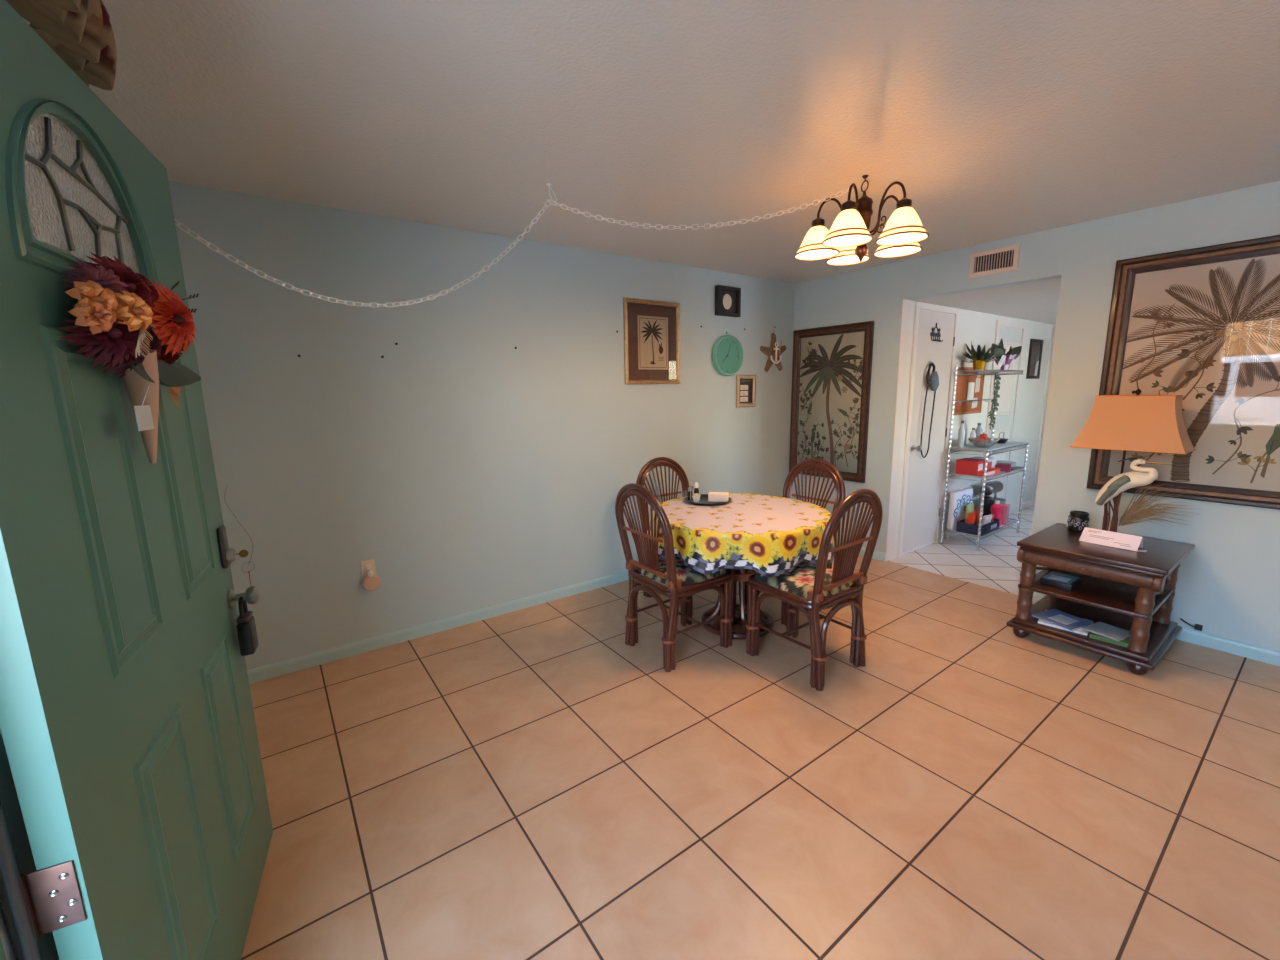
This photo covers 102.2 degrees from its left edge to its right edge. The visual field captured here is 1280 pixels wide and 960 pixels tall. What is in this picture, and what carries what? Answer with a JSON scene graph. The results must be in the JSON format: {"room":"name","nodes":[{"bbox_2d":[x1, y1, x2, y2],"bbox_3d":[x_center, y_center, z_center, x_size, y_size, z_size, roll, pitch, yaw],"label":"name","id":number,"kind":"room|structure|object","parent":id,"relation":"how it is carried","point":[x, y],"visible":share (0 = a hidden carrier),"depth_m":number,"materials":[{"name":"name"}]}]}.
{"room":"dining room","nodes":[
{"label":"dining room","id":0,"kind":"room"},
{"bbox_2d":[0,729,58,959],"bbox_3d":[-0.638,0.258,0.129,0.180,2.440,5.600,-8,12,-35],"label":"door frame","id":1,"kind":"structure","parent":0,"point":[10,803],"depth_m":0.80,"materials":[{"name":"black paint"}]},
{"bbox_2d":[0,800,41,959],"bbox_3d":[-0.673,0.367,0.204,0.225,2.200,1.073,-8,12,-35],"label":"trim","id":2,"kind":"structure","parent":1,"relation":"attached to","point":[13,900],"depth_m":0.73,"materials":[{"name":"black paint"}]},
{"bbox_2d":[6,0,116,90],"bbox_3d":[-1.087,-0.943,0.863,0.216,0.254,0.650,-8,12,-35],"label":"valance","id":3,"kind":"object","parent":1,"relation":"attached to","point":[80,32],"visible":0.95,"depth_m":1.04,"materials":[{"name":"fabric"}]},
{"bbox_2d":[0,0,272,959],"bbox_3d":[-1.078,0.251,1.143,0.124,2.085,0.983,-5,11,-21],"label":"door","id":4,"kind":"structure","parent":1,"relation":"in","point":[128,728],"depth_m":0.93,"materials":[{"name":"green paint"}]},
{"bbox_2d":[60,252,200,463],"bbox_3d":[-1.010,-0.243,1.087,0.117,0.412,0.515,-6,11,-26],"label":"bouquet","id":5,"kind":"object","parent":4,"relation":"hanging from","point":[116,307],"visible":1,"depth_m":0.97,"materials":[{"name":"red fabric"}]},
{"bbox_2d":[224,487,254,585],"bbox_3d":[-1.206,0.173,1.562,0.050,0.315,0.024,-10,13,-42],"label":"chain","id":6,"kind":"object","parent":4,"relation":"hanging from","point":[226,487],"visible":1,"depth_m":1.57,"materials":[{"name":"silver metal"}]},
{"bbox_2d":[236,597,257,655],"bbox_3d":[-1.215,0.443,1.591,0.036,0.184,0.068,-6,11,-26],"label":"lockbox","id":7,"kind":"object","parent":4,"relation":"hanging from","point":[246,627],"visible":0.95,"depth_m":1.57,"materials":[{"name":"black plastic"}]},
{"bbox_2d":[168,181,794,669],"bbox_3d":[-0.432,-0.377,3.746,4.870,2.440,0.100,-8,12,-35],"label":"wall","id":8,"kind":"structure","parent":0,"point":[475,470],"depth_m":3.09,"materials":[{"name":"teal paint"}]},
{"bbox_2d":[361,559,375,577],"bbox_3d":[-1.569,0.515,2.985,0.072,0.105,0.010,-8,12,-35],"label":"wall outlet","id":9,"kind":"object","parent":8,"relation":"attached to","point":[367,565],"visible":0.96,"depth_m":2.98,"materials":[{"name":"beige plastic"}]},
{"bbox_2d":[362,570,380,590],"bbox_3d":[-1.552,0.583,2.982,0.100,0.121,0.036,-8,12,-35],"label":"air freshener","id":10,"kind":"object","parent":8,"relation":"attached to","point":[371,582],"visible":1,"depth_m":2.97,"materials":[{"name":"beige plastic"}]},
{"bbox_2d":[247,570,642,683],"bbox_3d":[-0.345,0.791,3.927,4.550,0.074,0.014,-8,12,-35],"label":"baseboard","id":11,"kind":"structure","parent":8,"relation":"attached to","point":[295,664],"depth_m":3.19,"materials":[{"name":"teal paint"}]},
{"bbox_2d":[623,297,679,383],"bbox_3d":[0.102,-1.050,3.952,0.530,0.620,0.023,-8,12,-35],"label":"print","id":12,"kind":"object","parent":8,"relation":"attached to","point":[651,327],"visible":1,"depth_m":3.95,"materials":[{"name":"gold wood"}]},
{"bbox_2d":[712,335,742,375],"bbox_3d":[0.749,-1.062,4.410,0.344,0.344,0.050,-8,12,-35],"label":"wall clock","id":13,"kind":"object","parent":8,"relation":"attached to","point":[727,351],"visible":1,"depth_m":4.41,"materials":[{"name":"teal plastic"}]},
{"bbox_2d":[715,285,740,316],"bbox_3d":[0.740,-1.498,4.336,0.265,0.235,0.044,-8,12,-35],"label":"shadow box","id":14,"kind":"object","parent":8,"relation":"attached to","point":[727,298],"visible":1,"depth_m":4.33,"materials":[{"name":"black wood"}]},
{"bbox_2d":[736,375,755,407],"bbox_3d":[0.953,-0.796,4.621,0.245,0.285,0.019,-8,12,-35],"label":"frame","id":15,"kind":"object","parent":8,"relation":"attached to","point":[745,384],"visible":1,"depth_m":4.62,"materials":[{"name":"beige wood"}]},
{"bbox_2d":[760,333,785,371],"bbox_3d":[1.242,-1.188,4.755,0.361,0.378,0.046,-8,12,-35],"label":"starfish ornament","id":16,"kind":"object","parent":8,"relation":"attached to","point":[773,352],"visible":1,"depth_m":4.74,"materials":[{"name":"brown plastic"}]},
{"bbox_2d":[22,0,1279,282],"bbox_3d":[1.199,-1.307,1.228,4.920,0.200,5.800,-8,12,-35],"label":"ceiling","id":17,"kind":"structure","parent":0,"point":[996,119],"depth_m":1.79,"materials":[{"name":"beige paint"}]},
{"bbox_2d":[546,183,556,202],"bbox_3d":[-0.417,-1.344,2.426,0.045,0.082,0.024,-8,12,-35],"label":"ceiling hook","id":18,"kind":"object","parent":17,"relation":"attached to","point":[547,184],"visible":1,"depth_m":2.42,"materials":[{"name":"white metal"}]},
{"bbox_2d":[175,201,550,307],"bbox_3d":[-1.051,-0.956,2.022,1.574,0.545,0.022,-8,12,-35],"label":"swag","id":19,"kind":"object","parent":18,"relation":"hanging from","point":[179,223],"visible":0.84,"depth_m":2.03,"materials":[{"name":"white plastic"}]},
{"bbox_2d":[549,188,853,229],"bbox_3d":[0.287,-1.270,2.424,1.428,0.173,0.022,-1,10,1],"label":"swag","id":20,"kind":"object","parent":18,"relation":"hanging from","point":[842,192],"visible":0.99,"depth_m":2.43,"materials":[{"name":"white plastic"}]},
{"bbox_2d":[794,175,928,265],"bbox_3d":[1.045,-1.222,2.437,0.593,0.378,0.574,0,10,4],"label":"chandelier","id":21,"kind":"object","parent":17,"relation":"hanging from","point":[847,238],"visible":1,"depth_m":2.36,"materials":[{"name":"white glass"}]},
{"bbox_2d":[241,505,1279,959],"bbox_3d":[3.037,0.999,2.952,9.250,0.120,5.800,-8,12,-35],"label":"floor","id":22,"kind":"structure","parent":0,"point":[535,782],"depth_m":1.93,"materials":[{"name":"beige tile"}]},
{"bbox_2d":[636,457,692,615],"bbox_3d":[0.308,0.359,3.645,0.492,1.001,0.557,-8,12,-35],"label":"dining chair","id":23,"kind":"object","parent":22,"relation":"on","point":[650,465],"visible":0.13,"depth_m":3.77,"materials":[{"name":"wicker"}]},
{"bbox_2d":[615,483,732,671],"bbox_3d":[0.200,0.482,2.954,0.557,1.001,0.492,-8,12,-35],"label":"dining chair","id":24,"kind":"object","parent":22,"relation":"on","point":[682,581],"visible":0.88,"depth_m":2.82,"materials":[{"name":"wicker"}]},
{"bbox_2d":[636,556,726,586],"bbox_3d":[0.235,0.505,2.983,0.424,0.062,0.424,-8,12,-35],"label":"seat cushion","id":25,"kind":"object","parent":24,"relation":"on","point":[686,576],"depth_m":2.84,"materials":[{"name":"fabric"}]},
{"bbox_2d":[701,568,773,638],"bbox_3d":[0.614,0.556,3.245,1.060,0.738,1.060,-8,12,-35],"label":"dining table","id":26,"kind":"object","parent":22,"relation":"on","point":[741,576],"visible":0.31,"depth_m":3.17,"materials":[{"name":"brown wood"}]},
{"bbox_2d":[647,493,833,576],"bbox_3d":[0.606,0.296,3.213,1.142,0.224,1.127,-8,12,-35],"label":"tablecloth","id":27,"kind":"object","parent":26,"relation":"on","point":[768,535],"visible":0.89,"depth_m":2.79,"materials":[{"name":"fabric"}]},
{"bbox_2d":[684,494,731,505],"bbox_3d":[0.452,0.134,3.446,0.316,0.019,0.316,-8,12,-35],"label":"round tray","id":28,"kind":"object","parent":27,"relation":"on","point":[703,501],"visible":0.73,"depth_m":3.39,"materials":[{"name":"grey metal"}]},
{"bbox_2d":[692,493,699,501],"bbox_3d":[0.373,0.117,3.410,0.052,0.054,0.052,1,10,9],"label":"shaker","id":29,"kind":"object","parent":28,"relation":"on","point":[696,497],"visible":0.99,"depth_m":3.39,"materials":[{"name":"white plastic"}]},
{"bbox_2d":[694,482,698,493],"bbox_3d":[0.380,0.075,3.478,0.038,0.115,0.037,-8,12,-35],"label":"salt shaker","id":30,"kind":"object","parent":28,"relation":"on","point":[696,485],"visible":0.71,"depth_m":3.46,"materials":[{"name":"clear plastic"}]},
{"bbox_2d":[708,492,728,501],"bbox_3d":[0.522,0.112,3.438,0.131,0.050,0.084,1,10,13],"label":"napkin stack","id":31,"kind":"object","parent":28,"relation":"on","point":[712,496],"visible":0.94,"depth_m":3.40,"materials":[{"name":"white paper"}]},
{"bbox_2d":[745,458,845,625],"bbox_3d":[1.015,0.374,3.486,0.557,1.001,0.492,-8,12,-35],"label":"dining chair","id":32,"kind":"object","parent":22,"relation":"on","point":[833,472],"visible":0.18,"depth_m":3.52,"materials":[{"name":"wood"}]},
{"bbox_2d":[746,489,882,690],"bbox_3d":[0.913,0.502,2.763,0.492,1.001,0.557,-8,12,-35],"label":"dining chair","id":33,"kind":"object","parent":22,"relation":"on","point":[813,582],"visible":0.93,"depth_m":2.61,"materials":[{"name":"wicker"}]},
{"bbox_2d":[754,562,854,597],"bbox_3d":[0.889,0.524,2.801,0.424,0.062,0.424,-8,12,-35],"label":"seat cushion","id":34,"kind":"object","parent":33,"relation":"on","point":[798,583],"depth_m":2.69,"materials":[{"name":"fabric"}]},
{"bbox_2d":[939,367,1028,550],"bbox_3d":[3.316,-0.241,4.910,0.967,1.639,0.340,-8,12,-35],"label":"wire rack","id":35,"kind":"object","parent":22,"relation":"on","point":[989,452],"visible":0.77,"depth_m":4.77,"materials":[{"name":"silver metal"}]},
{"bbox_2d":[947,488,973,529],"bbox_3d":[3.057,0.273,4.930,0.404,0.360,0.066,-8,12,-35],"label":"sack","id":36,"kind":"object","parent":35,"relation":"on","point":[959,499],"visible":0.89,"depth_m":4.85,"materials":[{"name":"white paper"}]},
{"bbox_2d":[953,494,973,516],"bbox_3d":[3.073,0.233,4.900,0.404,0.203,0.010,-8,12,-35],"label":"print","id":37,"kind":"object","parent":36,"relation":"attached to","point":[960,501],"depth_m":4.86,"materials":[{"name":"blue paint"}]},
{"bbox_2d":[957,421,965,446],"bbox_3d":[2.952,-0.423,4.738,0.056,0.240,0.055,-8,12,-35],"label":"bottle","id":38,"kind":"object","parent":35,"relation":"on","point":[961,433],"visible":1,"depth_m":4.72,"materials":[{"name":"white ceramic"}]},
{"bbox_2d":[955,458,984,475],"bbox_3d":[3.046,-0.122,4.755,0.200,0.130,0.181,-9,13,-38],"label":"carton","id":39,"kind":"object","parent":35,"relation":"on","point":[964,466],"visible":0.78,"depth_m":4.69,"materials":[{"name":"red cardboard"}]},
{"bbox_2d":[969,428,975,444],"bbox_3d":[3.147,-0.411,4.884,0.052,0.160,0.051,-8,12,-35],"label":"bottle","id":40,"kind":"object","parent":35,"relation":"on","point":[973,433],"visible":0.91,"depth_m":4.87,"materials":[{"name":"grey paint"}]},
{"bbox_2d":[956,516,999,535],"bbox_3d":[3.159,0.423,4.826,0.392,0.095,0.208,-8,12,-35],"label":"plastic crate","id":41,"kind":"object","parent":35,"relation":"on","point":[963,527],"visible":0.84,"depth_m":4.74,"materials":[{"name":"blue plastic"}]},
{"bbox_2d":[965,503,973,521],"bbox_3d":[3.110,0.332,4.877,0.146,0.220,0.050,-8,12,-35],"label":"snack bag","id":42,"kind":"object","parent":41,"relation":"in","point":[970,507],"visible":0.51,"depth_m":4.84,"materials":[{"name":"beige paint"}]},
{"bbox_2d":[965,511,975,523],"bbox_3d":[3.064,0.375,4.782,0.140,0.171,0.063,-10,13,-42],"label":"snack bag","id":43,"kind":"object","parent":41,"relation":"in","point":[971,518],"visible":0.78,"depth_m":4.74,"materials":[{"name":"red paint"}]},
{"bbox_2d":[974,506,979,524],"bbox_3d":[3.216,0.340,4.906,0.061,0.191,0.129,8,13,42],"label":"snack bag","id":44,"kind":"object","parent":41,"relation":"in","point":[976,522],"visible":0.44,"depth_m":4.87,"materials":[{"name":"red paint"}]},
{"bbox_2d":[982,514,991,524],"bbox_3d":[3.199,0.390,4.788,0.132,0.138,0.064,-5,11,-22],"label":"snack bag","id":45,"kind":"object","parent":41,"relation":"in","point":[986,519],"visible":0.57,"depth_m":4.75,"materials":[{"name":"white plastic"}]},
{"bbox_2d":[975,423,982,436],"bbox_3d":[3.244,-0.445,4.949,0.068,0.200,0.067,-8,12,-35],"label":"bottle","id":46,"kind":"object","parent":35,"relation":"on","point":[978,430],"visible":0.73,"depth_m":4.92,"materials":[{"name":"white ceramic"}]},
{"bbox_2d":[943,518,1018,539],"bbox_3d":[3.329,0.452,5.031,0.939,0.039,0.318,-8,12,-35],"label":"wire shelf","id":47,"kind":"object","parent":35,"relation":"attached to","point":[1016,522],"depth_m":4.87,"materials":[{"name":"silver metal"}]},
{"bbox_2d":[962,341,1001,369],"bbox_3d":[3.093,-1.135,4.688,0.464,0.272,0.295,-8,12,-35],"label":"potted spiky plant","id":48,"kind":"object","parent":35,"relation":"on","point":[979,358],"visible":0.96,"depth_m":4.65,"materials":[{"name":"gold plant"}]},
{"bbox_2d":[969,456,996,468],"bbox_3d":[3.236,-0.148,4.916,0.240,0.120,0.181,-8,12,-34],"label":"carton","id":49,"kind":"object","parent":35,"relation":"on","point":[991,461],"visible":0.27,"depth_m":4.87,"materials":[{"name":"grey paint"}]},
{"bbox_2d":[967,437,999,446],"bbox_3d":[3.135,-0.341,4.724,0.260,0.076,0.260,-8,12,-35],"label":"fruit bowl","id":50,"kind":"object","parent":35,"relation":"on","point":[978,443],"visible":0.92,"depth_m":4.66,"materials":[{"name":"clear glass"}]},
{"bbox_2d":[948,466,1024,481],"bbox_3d":[3.319,-0.075,4.939,0.939,0.039,0.318,-8,12,-35],"label":"wire shelf","id":51,"kind":"object","parent":35,"relation":"attached to","point":[1016,468],"depth_m":4.76,"materials":[{"name":"silver metal"}]},
{"bbox_2d":[977,468,999,476],"bbox_3d":[3.176,-0.072,4.702,0.320,0.045,0.071,-8,12,-35],"label":"carton","id":52,"kind":"object","parent":35,"relation":"on","point":[990,471],"visible":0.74,"depth_m":4.66,"materials":[{"name":"red cardboard"}]},
{"bbox_2d":[951,441,1026,450],"bbox_3d":[3.315,-0.327,4.895,0.915,0.014,0.310,-8,12,-35],"label":"countertop","id":53,"kind":"structure","parent":35,"relation":"on","point":[996,446],"depth_m":4.74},
{"bbox_2d":[950,444,1027,455],"bbox_3d":[3.315,-0.301,4.900,0.939,0.039,0.318,-8,12,-35],"label":"wire shelf","id":54,"kind":"object","parent":35,"relation":"attached to","point":[995,447],"depth_m":4.71,"materials":[{"name":"silver metal"}]},
{"bbox_2d":[957,370,1023,374],"bbox_3d":[3.273,-1.002,4.819,0.939,0.039,0.218,-8,12,-35],"label":"wire shelf","id":55,"kind":"object","parent":35,"relation":"attached to","point":[982,371],"depth_m":4.76,"materials":[{"name":"silver metal"}]},
{"bbox_2d":[980,481,1005,515],"bbox_3d":[3.539,0.203,5.202,0.352,0.387,0.202,-8,12,-35],"label":"stand mixer","id":56,"kind":"object","parent":35,"relation":"on","point":[992,487],"visible":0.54,"depth_m":5.11,"materials":[{"name":"black plastic"}]},
{"bbox_2d":[992,497,1005,504],"bbox_3d":[3.601,0.273,5.259,0.202,0.162,0.202,-8,12,-35],"label":"mixing bowl","id":57,"kind":"object","parent":56,"relation":"on","point":[1001,500],"depth_m":5.25,"materials":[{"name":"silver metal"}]},
{"bbox_2d":[987,372,1000,427],"bbox_3d":[3.249,-0.721,4.736,0.185,0.535,0.048,-8,12,-35],"label":"vine","id":58,"kind":"object","parent":35,"relation":"hanging from","point":[996,387],"visible":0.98,"depth_m":4.72,"materials":[{"name":"green plant"}]},
{"bbox_2d":[991,500,1002,526],"bbox_3d":[3.421,0.318,4.958,0.096,0.247,0.096,-8,12,-35],"label":"bottle","id":59,"kind":"object","parent":35,"relation":"on","point":[996,508],"visible":0.66,"depth_m":4.92,"materials":[{"name":"red paint"}]},
{"bbox_2d":[996,432,1007,442],"bbox_3d":[3.504,-0.414,5.008,0.120,0.109,0.120,-8,12,-35],"label":"mortar","id":60,"kind":"object","parent":35,"relation":"on","point":[1002,440],"visible":0.87,"depth_m":4.98,"materials":[{"name":"black stone"}]},
{"bbox_2d":[996,438,1007,442],"bbox_3d":[3.504,-0.380,5.014,0.120,0.040,0.120,-8,12,-35],"label":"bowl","id":61,"kind":"object","parent":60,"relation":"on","point":[1002,440],"depth_m":4.98,"materials":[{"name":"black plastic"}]},
{"bbox_2d":[995,463,1010,471],"bbox_3d":[3.454,-0.121,4.911,0.121,0.060,0.160,6,12,36],"label":"carton","id":62,"kind":"object","parent":35,"relation":"on","point":[1005,467],"visible":0.82,"depth_m":4.85,"materials":[{"name":"red cardboard"}]},
{"bbox_2d":[1000,503,1009,524],"bbox_3d":[3.541,0.332,5.035,0.081,0.190,0.120,8,13,42],"label":"box","id":63,"kind":"object","parent":35,"relation":"on","point":[1005,513],"visible":0.68,"depth_m":4.98,"materials":[{"name":"red paint"}]},
{"bbox_2d":[996,460,1015,466],"bbox_3d":[3.589,-0.155,5.112,0.220,0.053,0.220,-8,12,-35],"label":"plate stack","id":64,"kind":"object","parent":35,"relation":"on","point":[1013,464],"visible":0.3,"depth_m":5.13,"materials":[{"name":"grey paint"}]},
{"bbox_2d":[991,339,1021,369],"bbox_3d":[3.433,-1.196,4.913,0.313,0.303,0.223,-3,10,-14],"label":"potted orchid","id":65,"kind":"object","parent":35,"relation":"on","point":[1003,362],"visible":0.93,"depth_m":4.88,"materials":[{"name":"purple plant"}]},
{"bbox_2d":[1006,523,1194,674],"bbox_3d":[2.647,0.643,2.986,0.710,0.582,0.635,-8,12,-35],"label":"end table","id":66,"kind":"object","parent":22,"relation":"on","point":[1134,591],"visible":0.96,"depth_m":2.85,"materials":[{"name":"brown wood"}]},
{"bbox_2d":[1040,571,1081,590],"bbox_3d":[2.457,0.588,3.016,0.180,0.044,0.150,-8,12,-35],"label":"box","id":67,"kind":"object","parent":66,"relation":"on","point":[1053,579],"visible":1,"depth_m":2.98,"materials":[{"name":"black plastic"}]},
{"bbox_2d":[1038,610,1092,634],"bbox_3d":[2.461,0.822,2.987,0.221,0.012,0.220,-10,13,-42],"label":"magazine","id":68,"kind":"object","parent":66,"relation":"on","point":[1080,631],"visible":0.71,"depth_m":2.92,"materials":[{"name":"white paper"}]},
{"bbox_2d":[1032,609,1093,630],"bbox_3d":[2.451,0.808,2.998,0.201,0.011,0.210,-5,11,-21],"label":"magazine","id":69,"kind":"object","parent":68,"relation":"on","point":[1059,618],"visible":0.94,"depth_m":2.98,"materials":[{"name":"blue paper"}]},
{"bbox_2d":[1048,614,1078,624],"bbox_3d":[2.446,0.806,2.984,0.120,0.001,0.100,-5,11,-21],"label":"photo","id":70,"kind":"object","parent":69,"relation":"on","point":[1062,619],"depth_m":2.98,"materials":[{"name":"white paper"}]},
{"bbox_2d":[1066,510,1089,531],"bbox_3d":[2.693,0.254,3.173,0.107,0.118,0.107,-8,12,-35],"label":"ceramic jar","id":71,"kind":"object","parent":66,"relation":"on","point":[1077,521],"visible":0.99,"depth_m":3.14,"materials":[{"name":"black ceramic"}]},
{"bbox_2d":[1018,568,1175,619],"bbox_3d":[2.643,0.622,2.996,0.640,0.022,0.560,-8,12,-35],"label":"shelf","id":72,"kind":"object","parent":66,"relation":"attached to","point":[1113,596],"depth_m":2.89,"materials":[{"name":"brown wood"}]},
{"bbox_2d":[1089,622,1129,647],"bbox_3d":[2.583,0.843,2.821,0.221,0.023,0.165,-10,13,-41],"label":"book","id":73,"kind":"object","parent":66,"relation":"on","point":[1125,642],"visible":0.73,"depth_m":2.75,"materials":[{"name":"green paper"}]},
{"bbox_2d":[1082,622,1129,640],"bbox_3d":[2.566,0.827,2.828,0.176,0.006,0.160,-5,11,-24],"label":"magazine","id":74,"kind":"object","parent":73,"relation":"on","point":[1100,628],"visible":0.89,"depth_m":2.82,"materials":[{"name":"grey paper"}]},
{"bbox_2d":[1079,527,1142,550],"bbox_3d":[2.644,0.326,2.897,0.106,0.072,0.253,-7,12,-32],"label":"tent card","id":75,"kind":"object","parent":66,"relation":"on","point":[1096,536],"visible":1,"depth_m":2.88,"materials":[{"name":"white paper"}]},
{"bbox_2d":[1070,388,1199,531],"bbox_3d":[2.774,-0.076,2.890,0.256,0.861,0.545,-8,12,-35],"label":"lamp","id":76,"kind":"object","parent":66,"relation":"on","point":[1139,423],"visible":0.95,"depth_m":2.84,"materials":[{"name":"orange fabric"}]},
{"bbox_2d":[893,301,1054,557],"bbox_3d":[3.918,-0.776,5.586,4.380,2.440,0.100,-8,12,-35],"label":"wall","id":77,"kind":"structure","parent":0,"point":[976,327],"depth_m":5.21,"materials":[{"name":"white paint"}]},
{"bbox_2d":[885,299,910,561],"bbox_3d":[2.132,-0.368,4.274,0.125,2.150,0.005,-8,12,-35],"label":"trim","id":78,"kind":"structure","parent":77,"relation":"attached to","point":[906,304],"depth_m":4.26,"materials":[{"name":"beige paint"}]},
{"bbox_2d":[897,302,958,556],"bbox_3d":[2.548,-0.423,4.561,0.752,2.145,0.018,-8,12,-35],"label":"trim","id":79,"kind":"structure","parent":77,"relation":"attached to","point":[918,305],"depth_m":4.45,"materials":[{"name":"beige paint"}]},
{"bbox_2d":[902,310,954,552],"bbox_3d":[2.566,-0.404,4.550,0.644,2.060,0.102,-8,12,-35],"label":"door","id":80,"kind":"structure","parent":77,"relation":"in","point":[922,509],"depth_m":4.56,"materials":[{"name":"white wood"}]},
{"bbox_2d":[920,361,938,457],"bbox_3d":[2.490,-0.600,4.442,0.182,0.828,0.069,-5,11,-22],"label":"leash","id":81,"kind":"object","parent":80,"relation":"hanging from","point":[933,382],"visible":1,"depth_m":4.39,"materials":[{"name":"black fabric"}]},
{"bbox_2d":[930,323,942,341],"bbox_3d":[2.525,-1.254,4.383,0.170,0.155,0.037,-8,12,-35],"label":"key hook rack","id":82,"kind":"object","parent":80,"relation":"attached to","point":[932,333],"visible":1,"depth_m":4.39,"materials":[{"name":"black metal"}]},
{"bbox_2d":[946,529,960,537],"bbox_3d":[3.252,0.499,5.230,0.600,0.074,0.014,-8,12,-35],"label":"baseboard","id":83,"kind":"structure","parent":77,"relation":"attached to","point":[954,530],"depth_m":5.10,"materials":[{"name":"beige paint"}]},
{"bbox_2d":[954,367,984,414],"bbox_3d":[3.147,-0.852,4.935,0.600,0.440,0.014,-8,12,-35],"label":"corkboard","id":84,"kind":"object","parent":77,"relation":"attached to","point":[968,387],"visible":0.72,"depth_m":4.93,"materials":[{"name":"brown paint"}]},
{"bbox_2d":[978,320,1025,506],"bbox_3d":[3.834,-0.586,5.481,0.730,2.105,0.018,-8,12,-35],"label":"trim","id":85,"kind":"structure","parent":77,"relation":"attached to","point":[999,323],"depth_m":5.40,"materials":[{"name":"beige paint"}]},
{"bbox_2d":[988,327,1021,498],"bbox_3d":[3.829,-0.566,5.493,0.600,2.020,0.038,-8,12,-35],"label":"door","id":86,"kind":"structure","parent":77,"relation":"in","point":[1011,337],"depth_m":5.46,"materials":[{"name":"white paint"}]},
{"bbox_2d":[1009,500,1032,513],"bbox_3d":[4.927,0.261,6.424,1.820,0.074,0.014,-8,12,-35],"label":"baseboard","id":87,"kind":"structure","parent":77,"relation":"attached to","point":[1029,503],"depth_m":6.15,"materials":[{"name":"beige paint"}]},
{"bbox_2d":[1026,339,1043,378],"bbox_3d":[4.429,-1.355,5.793,0.340,0.430,0.020,-8,12,-35],"label":"framed picture","id":88,"kind":"object","parent":77,"relation":"attached to","point":[1036,345],"visible":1,"depth_m":5.79,"materials":[{"name":"grey paint"}]},
{"bbox_2d":[1032,328,1054,504],"bbox_3d":[5.169,-0.779,6.432,0.900,2.110,0.018,-8,12,-35],"label":"trim","id":89,"kind":"structure","parent":77,"relation":"attached to","point":[1053,329],"depth_m":6.17,"materials":[{"name":"beige paint"}]},
{"bbox_2d":[911,278,1060,324],"bbox_3d":[4.680,-1.762,4.319,4.380,0.490,2.765,-8,12,-35],"label":"ceiling","id":90,"kind":"structure","parent":0,"point":[1034,301],"depth_m":4.22,"materials":[{"name":"grey paint"}]},
{"bbox_2d":[789,181,1279,651],"bbox_3d":[3.164,-0.283,2.839,0.120,2.440,5.600,-8,12,-35],"label":"wall","id":91,"kind":"structure","parent":0,"point":[1228,585],"depth_m":3.19,"materials":[{"name":"teal paint"}]},
{"bbox_2d":[789,321,873,482],"bbox_3d":[1.699,-0.692,4.678,0.032,1.355,0.790,-8,12,-35],"label":"picture","id":92,"kind":"object","parent":91,"relation":"attached to","point":[832,365],"visible":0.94,"depth_m":4.64,"materials":[{"name":"beige paper"}]},
{"bbox_2d":[797,334,862,466],"bbox_3d":[1.711,-0.674,4.689,0.001,1.249,0.697,-8,12,-35],"label":"print","id":93,"kind":"object","parent":92,"relation":"attached to","point":[829,366],"depth_m":4.67,"materials":[{"name":"brown paper"}]},
{"bbox_2d":[859,547,885,561],"bbox_3d":[1.794,0.597,4.821,0.014,0.074,1.021,-8,12,-35],"label":"baseboard","id":94,"kind":"structure","parent":91,"relation":"attached to","point":[877,555],"depth_m":4.46,"materials":[{"name":"teal paint"}]},
{"bbox_2d":[968,243,1020,278],"bbox_3d":[2.424,-1.495,3.538,0.032,0.168,0.300,-8,12,-35],"label":"air vent","id":95,"kind":"object","parent":91,"relation":"in","point":[1002,259],"visible":1,"depth_m":3.52,"materials":[{"name":"beige metal"}]},
{"bbox_2d":[1032,592,1279,665],"bbox_3d":[3.730,1.021,2.188,0.014,0.074,3.560,-8,12,-35],"label":"baseboard","id":96,"kind":"structure","parent":91,"relation":"attached to","point":[1242,649],"depth_m":2.85,"materials":[{"name":"teal paint"}]},
{"bbox_2d":[1086,235,1279,509],"bbox_3d":[3.134,-0.544,2.693,0.032,1.355,1.120,-8,12,-35],"label":"picture","id":97,"kind":"object","parent":91,"relation":"attached to","point":[1201,325],"visible":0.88,"depth_m":2.79,"materials":[{"name":"beige paper"}]},
{"bbox_2d":[1122,258,1279,482],"bbox_3d":[3.147,-0.546,2.699,0.002,1.176,1.025,-8,12,-35],"label":"print","id":98,"kind":"object","parent":97,"relation":"attached to","point":[1206,332],"depth_m":2.78,"materials":[{"name":"brown paper"}]},
{"bbox_2d":[1180,618,1202,630],"bbox_3d":[3.141,0.824,2.945,0.019,0.043,0.092,-8,12,-35],"label":"lamp cord","id":99,"kind":"object","parent":91,"relation":"attached to","point":[1197,626],"visible":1,"depth_m":2.92,"materials":[{"name":"black plastic"}]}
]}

